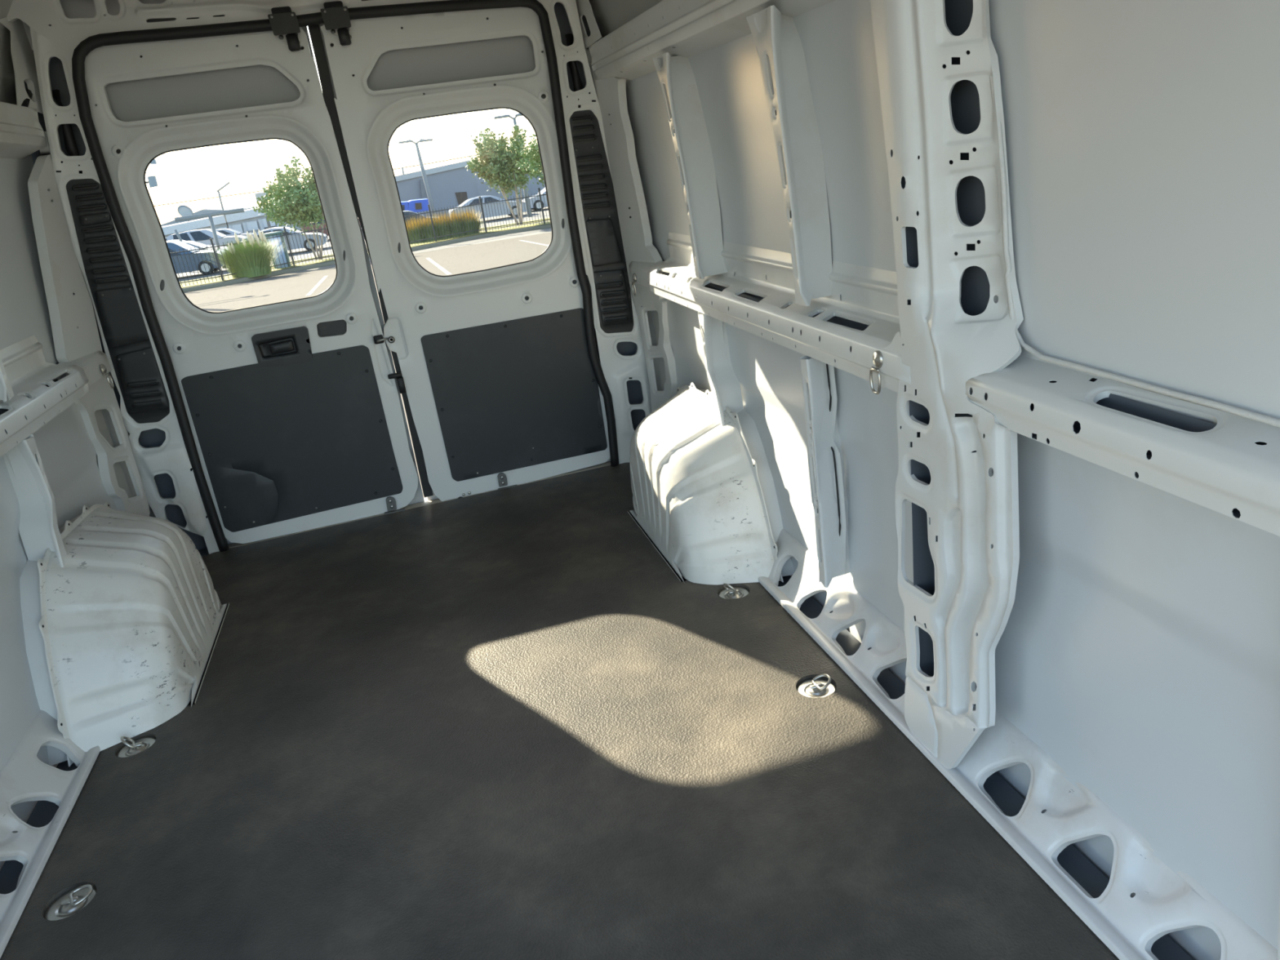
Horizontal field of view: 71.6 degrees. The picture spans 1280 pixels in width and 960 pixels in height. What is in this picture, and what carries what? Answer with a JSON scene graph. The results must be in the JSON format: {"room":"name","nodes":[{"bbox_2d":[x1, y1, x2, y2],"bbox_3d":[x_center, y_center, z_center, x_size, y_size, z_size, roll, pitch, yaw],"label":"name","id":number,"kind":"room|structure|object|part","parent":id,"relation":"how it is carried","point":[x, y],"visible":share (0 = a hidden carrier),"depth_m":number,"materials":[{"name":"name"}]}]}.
{"room":"cargo space","nodes":[
{"label":"cargo space","id":0,"kind":"room"},
{"bbox_2d":[0,17,155,958],"bbox_3d":[-1.413,0.045,1.462,0.205,2.005,3.744,-13,21,-12],"label":"wall","id":1,"kind":"structure","parent":0,"point":[65,446],"depth_m":2.53,"materials":[{"name":"metal"}]},
{"bbox_3d":[-1.477,-0.710,1.136,0.061,0.239,3.650,-13,21,-12],"label":"roof panel","id":2,"kind":"part","parent":1,"relation":"part of","materials":[{"name":"metal"}]},
{"bbox_3d":[-1.921,-1.300,2.765,0.023,0.298,0.266,-9,21,-3],"label":"roof corner frame","id":3,"kind":"part","parent":1,"relation":"part of","materials":[{"name":"paint"}]},
{"bbox_3d":[-1.437,-0.537,1.162,0.092,0.138,3.570,-13,21,-12],"label":"rail","id":4,"kind":"part","parent":1,"relation":"part of","materials":[{"name":"metal"}]},
{"bbox_3d":[-1.547,-0.029,1.951,0.001,0.048,1.675,-13,21,-12],"label":"rail plate","id":5,"kind":"part","parent":1,"relation":"part of","materials":[{"name":"white metal"}]},
{"bbox_3d":[-1.528,-0.096,1.934,0.105,0.194,1.675,-13,21,-12],"label":"waist rail","id":6,"kind":"part","parent":1,"relation":"part of","materials":[{"name":"metal"}]},
{"bbox_3d":[-1.433,0.603,2.235,0.138,0.136,2.280,-13,21,-12],"label":"sill","id":7,"kind":"part","parent":1,"relation":"part of","materials":[{"name":"white metal"}]},
{"bbox_3d":[-1.829,-0.445,2.926,0.067,1.324,0.360,-9,21,-2],"label":"corner frame","id":8,"kind":"part","parent":1,"relation":"part of","materials":[{"name":"paint"}]},
{"bbox_2d":[100,364,114,388],"bbox_3d":[-1.746,-0.340,2.908,0.013,0.084,0.038,-13,21,-12],"label":"ring","id":9,"kind":"object","parent":1,"relation":"attached to","point":[103,367],"visible":1,"depth_m":2.90,"materials":[{"name":"metal"}]},
{"bbox_2d":[0,0,599,39],"bbox_3d":[-0.571,-0.957,1.279,2.000,0.475,3.870,-13,21,-12],"label":"ceiling","id":10,"kind":"structure","parent":0,"point":[5,5],"depth_m":2.67,"materials":[{"name":"metal"}]},
{"bbox_2d":[6,0,651,554],"bbox_3d":[-0.979,-0.842,3.220,2.160,2.100,0.136,-13,21,-12],"label":"door frame","id":11,"kind":"structure","parent":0,"point":[54,28],"depth_m":3.10,"materials":[{"name":"paint"}]},
{"bbox_3d":[-1.111,-1.695,2.958,2.100,0.300,0.015,-13,21,-12],"label":"header panel","id":12,"kind":"part","parent":11,"relation":"part of","materials":[{"name":"white metal"}]},
{"bbox_2d":[66,178,169,423],"bbox_3d":[-1.789,-0.588,3.025,0.161,0.837,0.032,-13,21,-12],"label":"vent panel","id":13,"kind":"object","parent":11,"relation":"attached to","point":[142,388],"visible":1,"depth_m":3.02,"materials":[{"name":"black plastic"}]},
{"bbox_3d":[-1.851,-0.533,3.081,0.305,1.850,0.090,-13,21,-12],"label":"corner panel","id":14,"kind":"part","parent":11,"relation":"part of","materials":[{"name":"grey metal"}]},
{"bbox_2d":[84,6,424,544],"bbox_3d":[-1.162,-0.672,3.195,1.168,1.850,0.130,-13,21,-12],"label":"door","id":15,"kind":"structure","parent":11,"relation":"in","point":[297,420],"depth_m":3.19,"materials":[{"name":"grey metal"}]},
{"bbox_2d":[143,137,337,313],"bbox_3d":[-1.382,-0.886,3.104,0.568,0.576,0.014,-13,21,-12],"label":"window","id":16,"kind":"structure","parent":15,"relation":"attached to","point":[163,153],"depth_m":3.08,"materials":[{"name":"clear glass"}]},
{"bbox_3d":[-1.157,-1.498,2.879,0.060,0.060,0.050,-13,21,-12],"label":"hinge arm","id":17,"kind":"part","parent":15,"relation":"part of","materials":[{"name":"black plastic"}]},
{"bbox_3d":[-1.291,-0.478,3.213,0.194,0.130,0.016,-13,21,-12],"label":"handle","id":18,"kind":"part","parent":15,"relation":"part of","materials":[{"name":"black plastic"}]},
{"bbox_3d":[-1.152,-1.451,2.921,0.064,0.031,0.008,-13,21,-12],"label":"hinge plate","id":19,"kind":"part","parent":15,"relation":"part of","materials":[{"name":"black metal"}]},
{"bbox_2d":[71,0,618,551],"bbox_3d":[-0.947,-0.713,3.212,1.590,1.769,0.025,-13,21,-12],"label":"seal","id":20,"kind":"object","parent":11,"relation":"attached to","point":[89,44],"visible":0.97,"depth_m":3.02,"materials":[{"name":"black rubber"}]},
{"bbox_2d":[307,0,610,501],"bbox_3d":[-0.595,-0.798,3.321,0.844,1.850,0.131,-13,21,-12],"label":"door","id":21,"kind":"structure","parent":11,"relation":"in","point":[498,385],"depth_m":3.35,"materials":[{"name":"grey metal"}]},
{"bbox_3d":[-1.002,-1.534,2.913,0.060,0.060,0.050,-13,21,-12],"label":"hinge arm","id":22,"kind":"part","parent":21,"relation":"part of","materials":[{"name":"black plastic"}]},
{"bbox_3d":[-0.996,-1.485,2.956,0.061,0.035,0.008,-13,21,-12],"label":"hinge plate","id":23,"kind":"part","parent":21,"relation":"part of","materials":[{"name":"black"}]},
{"bbox_2d":[386,106,552,276],"bbox_3d":[-0.615,-1.058,3.275,0.571,0.584,0.014,-13,21,-12],"label":"window","id":24,"kind":"structure","parent":21,"relation":"attached to","point":[522,114],"depth_m":3.26,"materials":[{"name":"clear glass"}]},
{"bbox_3d":[-0.082,-0.928,3.475,0.305,1.850,0.090,-13,21,-12],"label":"corner panel","id":25,"kind":"part","parent":11,"relation":"part of","materials":[{"name":"grey metal"}]},
{"bbox_2d":[569,110,633,333],"bbox_3d":[-0.134,-0.967,3.391,0.158,0.839,0.032,-13,21,-12],"label":"vent panel","id":26,"kind":"object","parent":11,"relation":"attached to","point":[612,287],"visible":1,"depth_m":3.38,"materials":[{"name":"black plastic"}]},
{"bbox_2d":[176,205,551,284],"bbox_3d":[-25.891,-26.644,89.049,180.000,0.456,114.000,-13,21,-12],"label":"ground","id":27,"kind":"structure","parent":0,"point":[513,235],"depth_m":42.60,"materials":[{"name":"grey asphalt"}]},
{"bbox_2d":[173,229,189,272],"bbox_3d":[-22.976,-11.509,44.572,0.220,2.115,0.140,-13,21,-12],"label":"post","id":28,"kind":"object","parent":27,"relation":"on","point":[175,230],"visible":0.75,"depth_m":44.26,"materials":[{"name":"grey metal"}]},
{"bbox_2d":[166,240,226,275],"bbox_3d":[-21.929,-10.392,41.778,4.681,1.715,1.860,-12,21,-10],"label":"car","id":29,"kind":"object","parent":27,"relation":"on","point":[172,245],"visible":0.36,"depth_m":41.25,"materials":[{"name":"blue paint"}]},
{"bbox_2d":[182,240,226,250],"bbox_3d":[-24.237,-11.997,47.322,4.676,1.432,1.860,-13,21,-12],"label":"car","id":30,"kind":"object","parent":27,"relation":"on","point":[193,243],"visible":0.02,"depth_m":47.02,"materials":[{"name":"grey paint"}]},
{"bbox_2d":[166,228,247,246],"bbox_3d":[-27.427,-15.071,56.300,4.681,1.715,1.860,-13,21,-12],"label":"car","id":31,"kind":"object","parent":27,"relation":"on","point":[201,236],"visible":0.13,"depth_m":55.48,"materials":[{"name":"grey paint"}]},
{"bbox_2d":[173,208,244,268],"bbox_3d":[-20.955,-11.864,43.959,3.200,2.678,0.200,-13,21,-12],"label":"carport","id":32,"kind":"object","parent":27,"relation":"on","point":[210,215],"visible":0.78,"depth_m":43.56,"materials":[{"name":"grey metal"}]},
{"bbox_3d":[-21.114,-13.013,43.523,3.200,0.200,0.150,-13,21,-12],"label":"cross arm","id":33,"kind":"part","parent":32,"relation":"part of","materials":[{"name":"grey metal"}]},
{"bbox_2d":[217,182,230,228],"bbox_3d":[-29.569,-19.187,64.142,1.051,4.450,0.140,-13,21,-12],"label":"street light","id":34,"kind":"object","parent":27,"relation":"on","point":[228,183],"visible":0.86,"depth_m":63.57,"materials":[{"name":"grey metal"}]},
{"bbox_3d":[-29.815,-20.969,63.460,1.051,0.602,0.108,-13,21,-12],"label":"arm","id":35,"kind":"part","parent":34,"relation":"part of","materials":[{"name":"grey metal"}]},
{"bbox_2d":[160,204,301,237],"bbox_3d":[-34.394,-20.714,72.991,17.322,3.303,18.300,-13,21,-12],"label":"building","id":36,"kind":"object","parent":27,"relation":"on","point":[248,220],"visible":0.25,"depth_m":65.20,"materials":[{"name":"grey"}]},
{"bbox_2d":[177,204,193,222],"bbox_3d":[-34.162,-19.681,66.985,0.494,2.113,1.128,6,25,33],"label":"satellite dish","id":37,"kind":"object","parent":36,"relation":"attached to","point":[184,211],"visible":0.8,"depth_m":66.88,"materials":[{"name":"grey metal"}]},
{"bbox_3d":[-29.696,-18.493,65.326,0.726,0.634,0.001,-13,21,-12],"label":"bay door","id":38,"kind":"part","parent":36,"relation":"part of","materials":[{"name":"white metal"}]},
{"bbox_3d":[-29.101,-18.393,65.483,0.231,1.229,0.231,4,24,30],"label":"bay post","id":39,"kind":"part","parent":36,"relation":"part of","materials":[{"name":"grey metal"}]},
{"bbox_3d":[-28.664,-18.775,65.540,0.780,0.622,0.001,-13,21,-12],"label":"bay door","id":40,"kind":"part","parent":36,"relation":"part of","materials":[{"name":"white metal"}]},
{"bbox_3d":[-28.013,-18.803,65.669,0.203,0.993,0.203,4,24,30],"label":"bay post","id":41,"kind":"part","parent":36,"relation":"part of","materials":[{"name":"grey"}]},
{"bbox_3d":[-27.555,-19.096,65.762,0.882,0.632,0.001,-13,21,-12],"label":"bay door","id":42,"kind":"part","parent":36,"relation":"part of","materials":[{"name":"white metal"}]},
{"bbox_2d":[215,228,253,236],"bbox_3d":[-28.713,-16.657,61.414,4.676,1.432,1.860,-13,21,-12],"label":"car","id":43,"kind":"object","parent":27,"relation":"on","point":[228,232],"visible":0.06,"depth_m":60.68,"materials":[{"name":"grey paint"}]},
{"bbox_2d":[254,192,271,228],"bbox_3d":[-23.171,-16.151,55.232,0.666,3.359,0.400,-13,21,-12],"label":"billboard","id":44,"kind":"object","parent":27,"relation":"on","point":[258,194],"visible":0.35,"depth_m":54.57,"materials":[{"name":"grey"}]},
{"bbox_3d":[-23.152,-15.959,55.302,0.173,2.948,0.200,-13,21,-12],"label":"post","id":45,"kind":"part","parent":44,"relation":"part of","materials":[{"name":"grey metal"}]},
{"bbox_2d":[264,230,291,268],"bbox_3d":[-15.097,-9.542,37.076,0.740,1.599,0.740,-13,21,-12],"label":"trash can","id":46,"kind":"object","parent":27,"relation":"on","point":[272,233],"depth_m":36.81,"materials":[{"name":"teal"}]},
{"bbox_3d":[-15.005,-9.390,36.814,0.459,1.425,0.020,-13,21,-12],"label":"panel","id":47,"kind":"part","parent":46,"relation":"part of","materials":[{"name":"blue"}]},
{"bbox_2d":[235,226,328,251],"bbox_3d":[-19.523,-13.050,48.374,4.676,1.432,1.860,-13,21,-12],"label":"car","id":48,"kind":"object","parent":27,"relation":"on","point":[276,228],"visible":0.33,"depth_m":47.86,"materials":[{"name":"grey paint"}]},
{"bbox_2d":[252,155,326,260],"bbox_3d":[-14.649,-11.706,38.448,3.820,4.318,4.176,-13,21,-12],"label":"tree","id":49,"kind":"object","parent":27,"relation":"on","point":[298,202],"visible":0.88,"depth_m":37.53,"materials":[{"name":"green plant"}]},
{"bbox_3d":[-14.688,-10.846,38.387,0.718,2.763,0.692,-13,21,-12],"label":"stem","id":50,"kind":"part","parent":49,"relation":"part of","materials":[{"name":"beige plant"}]},
{"bbox_3d":[-14.513,-11.068,39.365,0.100,2.437,0.880,-12,21,-11],"label":"stem","id":51,"kind":"part","parent":49,"relation":"part of","materials":[{"name":"beige plant"}]},
{"bbox_3d":[-14.050,-10.847,38.536,0.099,2.509,0.830,-25,27,-38],"label":"stem","id":52,"kind":"part","parent":49,"relation":"part of","materials":[{"name":"beige plant"}]},
{"bbox_3d":[-13.943,-10.979,38.811,0.780,2.525,0.142,-6,21,5],"label":"stem","id":53,"kind":"part","parent":49,"relation":"part of","materials":[{"name":"beige plant"}]},
{"bbox_2d":[301,216,361,235],"bbox_3d":[-19.328,-16.515,57.134,4.681,1.715,1.860,-13,21,-12],"label":"car","id":54,"kind":"object","parent":27,"relation":"on","point":[318,222],"visible":0.05,"depth_m":56.08,"materials":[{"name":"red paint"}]},
{"bbox_2d":[179,217,549,284],"bbox_3d":[-12.300,-11.352,43.123,60.652,0.036,5.257,-16,22,-21],"label":"lawn strip","id":55,"kind":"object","parent":27,"relation":"on","point":[545,218],"visible":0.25,"depth_m":42.25,"materials":[{"name":"green plant"}]},
{"bbox_2d":[182,223,551,293],"bbox_3d":[-10.928,-9.894,38.431,60.684,0.286,5.454,-16,22,-21],"label":"kerb","id":56,"kind":"object","parent":27,"relation":"on","point":[235,281],"visible":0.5,"depth_m":37.17,"materials":[{"name":"grey concrete"}]},
{"bbox_2d":[180,221,550,288],"bbox_3d":[-10.935,-9.976,38.380,60.626,0.136,5.099,-16,22,-21],"label":"lawn strip","id":57,"kind":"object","parent":56,"relation":"on","point":[546,222],"visible":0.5,"depth_m":38.81,"materials":[{"name":"green plant"}]},
{"bbox_2d":[205,229,289,277],"bbox_3d":[-15.430,-8.886,34.811,3.618,1.764,2.146,-16,22,-20],"label":"pampas grass","id":58,"kind":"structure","parent":57,"relation":"on","point":[252,259],"depth_m":34.48,"materials":[{"name":"green plant"}]},
{"bbox_2d":[169,187,550,287],"bbox_3d":[-11.819,-10.283,37.322,30.505,1.716,2.482,-18,23,-26],"label":"iron fence","id":59,"kind":"object","parent":57,"relation":"on","point":[286,234],"visible":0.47,"depth_m":38.78,"materials":[{"name":"grey metal"}]},
{"bbox_3d":[-16.134,-8.391,33.837,0.090,1.625,0.090,-13,21,-12],"label":"post","id":60,"kind":"part","parent":59,"relation":"part of","materials":[{"name":"black metal"}]},
{"bbox_3d":[-14.557,-9.676,36.824,0.090,1.625,0.090,-13,21,-12],"label":"post","id":61,"kind":"part","parent":59,"relation":"part of","materials":[{"name":"black metal"}]},
{"bbox_3d":[-11.881,-10.739,37.158,30.503,0.133,2.409,-18,23,-26],"label":"rail","id":62,"kind":"part","parent":59,"relation":"part of","materials":[{"name":"black metal"}]},
{"bbox_3d":[-11.739,-9.719,37.545,30.503,0.133,2.409,-18,23,-26],"label":"rail","id":63,"kind":"part","parent":59,"relation":"part of","materials":[{"name":"black metal"}]},
{"bbox_3d":[-9.248,-11.426,39.513,0.090,1.625,0.090,-13,21,-12],"label":"post","id":64,"kind":"part","parent":59,"relation":"part of","materials":[{"name":"black metal"}]},
{"bbox_3d":[-7.249,-12.241,40.941,0.090,1.625,0.090,-13,21,-12],"label":"post","id":65,"kind":"part","parent":59,"relation":"part of","materials":[{"name":"black metal"}]},
{"bbox_3d":[-4.567,-12.729,41.242,0.090,1.625,0.090,-13,21,-12],"label":"post","id":66,"kind":"part","parent":59,"relation":"part of","materials":[{"name":"black metal"}]},
{"bbox_2d":[405,206,486,244],"bbox_3d":[-9.174,-11.872,41.190,4.329,1.358,1.538,-13,21,-12],"label":"ornamental grass","id":67,"kind":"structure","parent":57,"relation":"on","point":[411,223],"depth_m":41.01,"materials":[{"name":"plant"}]},
{"bbox_2d":[361,210,449,239],"bbox_3d":[-12.422,-13.540,47.038,4.676,1.432,1.860,-13,21,-12],"label":"car","id":68,"kind":"object","parent":27,"relation":"on","point":[406,212],"visible":0.03,"depth_m":46.26,"materials":[{"name":"grey paint"}]},
{"bbox_2d":[400,198,428,212],"bbox_3d":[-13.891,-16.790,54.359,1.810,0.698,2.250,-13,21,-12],"label":"truck","id":69,"kind":"object","parent":27,"relation":"on","point":[415,205],"visible":0.68,"depth_m":53.40,"materials":[{"name":"blue paint"}]},
{"bbox_2d":[398,138,436,216],"bbox_3d":[-13.651,-17.805,57.296,2.128,7.959,0.300,-13,21,-12],"label":"street lamp","id":70,"kind":"object","parent":27,"relation":"on","point":[422,168],"visible":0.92,"depth_m":56.52,"materials":[{"name":"grey metal"}]},
{"bbox_2d":[395,160,545,217],"bbox_3d":[-13.125,-22.332,68.922,13.333,4.633,16.300,-13,21,-12],"label":"warehouse","id":71,"kind":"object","parent":27,"relation":"on","point":[451,184],"visible":0.35,"depth_m":61.04,"materials":[{"name":"grey metal"}]},
{"bbox_3d":[-12.338,-19.527,61.439,0.792,0.856,0.001,-13,21,-12],"label":"doorway","id":72,"kind":"part","parent":71,"relation":"part of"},
{"bbox_2d":[448,195,526,219],"bbox_3d":[-9.082,-16.324,53.214,4.676,1.432,1.860,-13,21,-13],"label":"car","id":73,"kind":"object","parent":27,"relation":"on","point":[486,198],"visible":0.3,"depth_m":52.45,"materials":[{"name":"grey paint"}]},
{"bbox_2d":[465,124,541,225],"bbox_3d":[-6.414,-14.758,43.083,4.050,4.611,3.626,-13,21,-12],"label":"tree","id":74,"kind":"object","parent":27,"relation":"on","point":[500,162],"visible":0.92,"depth_m":42.10,"materials":[{"name":"green plant"}]},
{"bbox_3d":[-6.502,-13.985,42.925,0.798,3.312,0.549,-13,21,-12],"label":"stem","id":75,"kind":"part","parent":74,"relation":"part of","materials":[{"name":"beige plant"}]},
{"bbox_3d":[-6.675,-14.038,43.518,0.947,3.031,0.097,-2,21,15],"label":"stem","id":76,"kind":"part","parent":74,"relation":"part of","materials":[{"name":"beige plant"}]},
{"bbox_3d":[-6.005,-13.895,42.955,0.139,2.989,0.759,-13,21,-12],"label":"stem","id":77,"kind":"part","parent":74,"relation":"part of","materials":[{"name":"beige plant"}]},
{"bbox_3d":[-6.079,-14.383,43.678,0.129,3.403,0.708,-5,21,8],"label":"stem","id":78,"kind":"part","parent":74,"relation":"part of","materials":[{"name":"beige plant"}]},
{"bbox_3d":[-5.834,-14.266,43.475,0.603,3.258,0.098,-19,23,-28],"label":"stem","id":79,"kind":"part","parent":74,"relation":"part of","materials":[{"name":"beige plant"}]},
{"bbox_2d":[493,113,522,126],"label":"street lamp","id":80,"kind":"object","parent":27,"relation":"on","point":[518,114],"depth_m":49.54,"materials":[{"name":"grey metal"}]},
{"bbox_2d":[522,183,531,217],"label":"street lamp","id":81,"kind":"object","parent":27,"relation":"on","point":[526,193],"depth_m":51.16,"materials":[{"name":"grey metal"}]},
{"bbox_2d":[515,133,544,186],"bbox_3d":[-3.672,-13.520,39.703,3.804,3.958,3.730,-13,21,-12],"label":"tree","id":82,"kind":"object","parent":27,"relation":"on","point":[535,158],"visible":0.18,"depth_m":38.95,"materials":[{"name":"green plant"}]},
{"bbox_2d":[522,187,547,210],"bbox_3d":[-5.365,-18.403,57.374,4.676,1.432,1.860,-13,21,-13],"label":"car","id":83,"kind":"object","parent":27,"relation":"on","point":[544,190],"visible":0.25,"depth_m":56.34,"materials":[{"name":"grey paint"}]},
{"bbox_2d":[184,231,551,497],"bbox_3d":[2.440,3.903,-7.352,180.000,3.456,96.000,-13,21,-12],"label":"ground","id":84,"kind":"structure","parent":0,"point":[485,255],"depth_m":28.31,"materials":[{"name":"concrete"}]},
{"bbox_2d":[146,175,158,187],"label":"sign","id":85,"kind":"object","parent":84,"relation":"on","point":[152,181],"depth_m":28.70,"materials":[{"name":"grey"}]},
{"bbox_2d":[150,159,156,164],"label":"sign","id":86,"kind":"object","parent":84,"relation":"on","point":[153,162],"depth_m":28.55,"materials":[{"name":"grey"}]},
{"bbox_2d":[306,275,327,295],"bbox_3d":[-9.669,-5.885,26.668,0.131,0.293,8.132,-13,21,-12],"label":"lane line","id":87,"kind":"object","parent":84,"relation":"on","point":[313,289],"visible":1,"depth_m":25.82,"materials":[{"name":"grey paint"}]},
{"bbox_2d":[426,257,451,274],"bbox_3d":[-6.342,-6.710,27.650,0.120,0.366,10.163,-13,21,-13],"label":"lane line","id":88,"kind":"object","parent":84,"relation":"on","point":[435,264],"visible":1,"depth_m":26.54,"materials":[{"name":"grey paint"}]},
{"bbox_2d":[519,240,548,245],"bbox_3d":[-3.854,-8.580,32.069,0.120,0.249,6.911,-12,21,-12],"label":"lane line","id":89,"kind":"object","parent":84,"relation":"on","point":[519,240],"visible":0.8,"depth_m":31.87,"materials":[{"name":"grey paint"}]},
{"bbox_2d":[0,461,1193,959],"bbox_3d":[-0.361,0.672,1.969,1.980,0.085,3.760,-13,21,-12],"label":"floor","id":90,"kind":"structure","parent":0,"point":[496,724],"depth_m":1.89,"materials":[{"name":"grey rubber"}]},
{"bbox_2d":[44,884,96,920],"bbox_3d":[-1.113,0.823,1.731,0.093,0.021,0.093,-13,21,-12],"label":"ring","id":91,"kind":"object","parent":90,"relation":"on","point":[73,900],"visible":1,"depth_m":1.73,"materials":[{"name":"metal"}]},
{"bbox_2d":[36,502,229,766],"bbox_3d":[-1.423,0.305,2.535,0.264,0.470,0.949,-13,21,-12],"label":"wheel arch","id":92,"kind":"object","parent":90,"relation":"on","point":[131,620],"visible":1,"depth_m":2.29,"materials":[{"name":"white metal"}]},
{"bbox_2d":[115,736,155,757],"bbox_3d":[-1.256,0.650,2.204,0.093,0.046,0.093,-13,21,-12],"label":"ring","id":93,"kind":"object","parent":90,"relation":"on","point":[136,746],"visible":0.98,"depth_m":2.21,"materials":[{"name":"metal"}]},
{"bbox_2d":[627,382,783,584],"bbox_3d":[0.129,-0.042,2.881,0.264,0.470,0.949,-13,21,-12],"label":"wheel arch","id":94,"kind":"object","parent":90,"relation":"on","point":[698,498],"visible":0.99,"depth_m":2.62,"materials":[{"name":"white metal"}]},
{"bbox_2d":[718,582,749,599],"bbox_3d":[0.267,0.309,2.543,0.093,0.046,0.093,-13,21,-12],"label":"ring","id":95,"kind":"object","parent":90,"relation":"on","point":[730,592],"visible":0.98,"depth_m":2.55,"materials":[{"name":"metal"}]},
{"bbox_2d":[795,674,836,697],"bbox_3d":[0.411,0.479,2.070,0.093,0.029,0.093,-13,21,-12],"label":"ring","id":96,"kind":"object","parent":90,"relation":"on","point":[816,686],"visible":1,"depth_m":2.07,"materials":[{"name":"metal"}]},
{"bbox_2d":[575,0,1279,959],"bbox_3d":[0.454,-0.368,1.867,0.204,2.006,3.720,-13,21,-12],"label":"wall","id":97,"kind":"structure","parent":0,"point":[1053,226],"depth_m":1.41,"materials":[{"name":"metal"}]},
{"bbox_3d":[-0.194,-1.671,3.099,0.009,0.290,0.197,-16,22,-21],"label":"roof corner frame","id":98,"kind":"part","parent":97,"relation":"part of","materials":[{"name":"paint"}]},
{"bbox_3d":[0.329,-1.113,1.539,0.061,0.239,3.650,-13,21,-12],"label":"roof panel","id":99,"kind":"part","parent":97,"relation":"part of","materials":[{"name":"metal"}]},
{"bbox_3d":[0.000,-0.844,3.331,0.069,1.464,0.342,-16,22,-22],"label":"corner frame","id":100,"kind":"part","parent":97,"relation":"part of","materials":[{"name":"paint"}]},
{"bbox_2d":[631,273,636,296],"bbox_3d":[-0.021,-0.729,3.310,0.013,0.084,0.038,-13,21,-12],"label":"ring","id":101,"kind":"object","parent":97,"relation":"hanging from","point":[634,278],"visible":1,"depth_m":3.30,"materials":[{"name":"metal"}]},
{"bbox_3d":[0.355,-0.938,1.562,0.092,0.138,3.570,-13,21,-12],"label":"rail","id":102,"kind":"part","parent":97,"relation":"part of","materials":[{"name":"metal"}]},
{"bbox_3d":[0.332,-0.449,2.371,0.001,0.048,1.675,-13,21,-12],"label":"rail plate","id":103,"kind":"part","parent":97,"relation":"part of","materials":[{"name":"white metal"}]},
{"bbox_3d":[0.296,-0.504,2.341,0.105,0.194,1.675,-13,21,-12],"label":"waist rail","id":104,"kind":"part","parent":97,"relation":"part of","materials":[{"name":"metal"}]},
{"bbox_2d":[869,350,883,394],"bbox_3d":[0.451,-0.204,1.689,0.013,0.084,0.038,-13,21,-12],"label":"ring","id":105,"kind":"object","parent":97,"relation":"hanging from","point":[877,358],"visible":1,"depth_m":1.68,"materials":[{"name":"metal"}]},
{"bbox_3d":[0.553,0.394,2.061,0.138,0.136,3.550,-13,21,-12],"label":"sill","id":106,"kind":"part","parent":97,"relation":"part of","materials":[{"name":"white metal"}]},
{"bbox_2d":[965,355,1279,536],"bbox_3d":[0.776,0.046,0.822,0.126,0.100,1.385,-13,21,-12],"label":"shelf","id":107,"kind":"object","parent":97,"relation":"attached to","point":[1144,425],"depth_m":1.15,"materials":[{"name":"metal"}]},
{"bbox_3d":[0.783,0.052,0.834,0.001,0.070,1.400,-13,21,-12],"label":"shelf plate","id":108,"kind":"part","parent":97,"relation":"part of","materials":[{"name":"white metal"}]},
{"label":"outside","id":109,"kind":"structure","parent":0,"visible":0},
{"bbox_2d":[154,186,284,206],"bbox_3d":[-31.386,-22.275,69.134,14.488,0.112,0.063,-13,21,-12],"label":"power line","id":110,"kind":"object","parent":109,"point":[283,187],"visible":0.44,"depth_m":68.66,"materials":[{"name":"grey metal"}]},
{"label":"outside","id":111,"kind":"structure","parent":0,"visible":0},
{"bbox_2d":[393,146,524,169],"bbox_3d":[-13.303,-26.743,73.024,15.656,0.444,0.063,-13,21,-12],"label":"power line","id":112,"kind":"object","parent":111,"point":[524,147],"visible":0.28,"depth_m":72.29,"materials":[{"name":"grey metal"}]}
]}

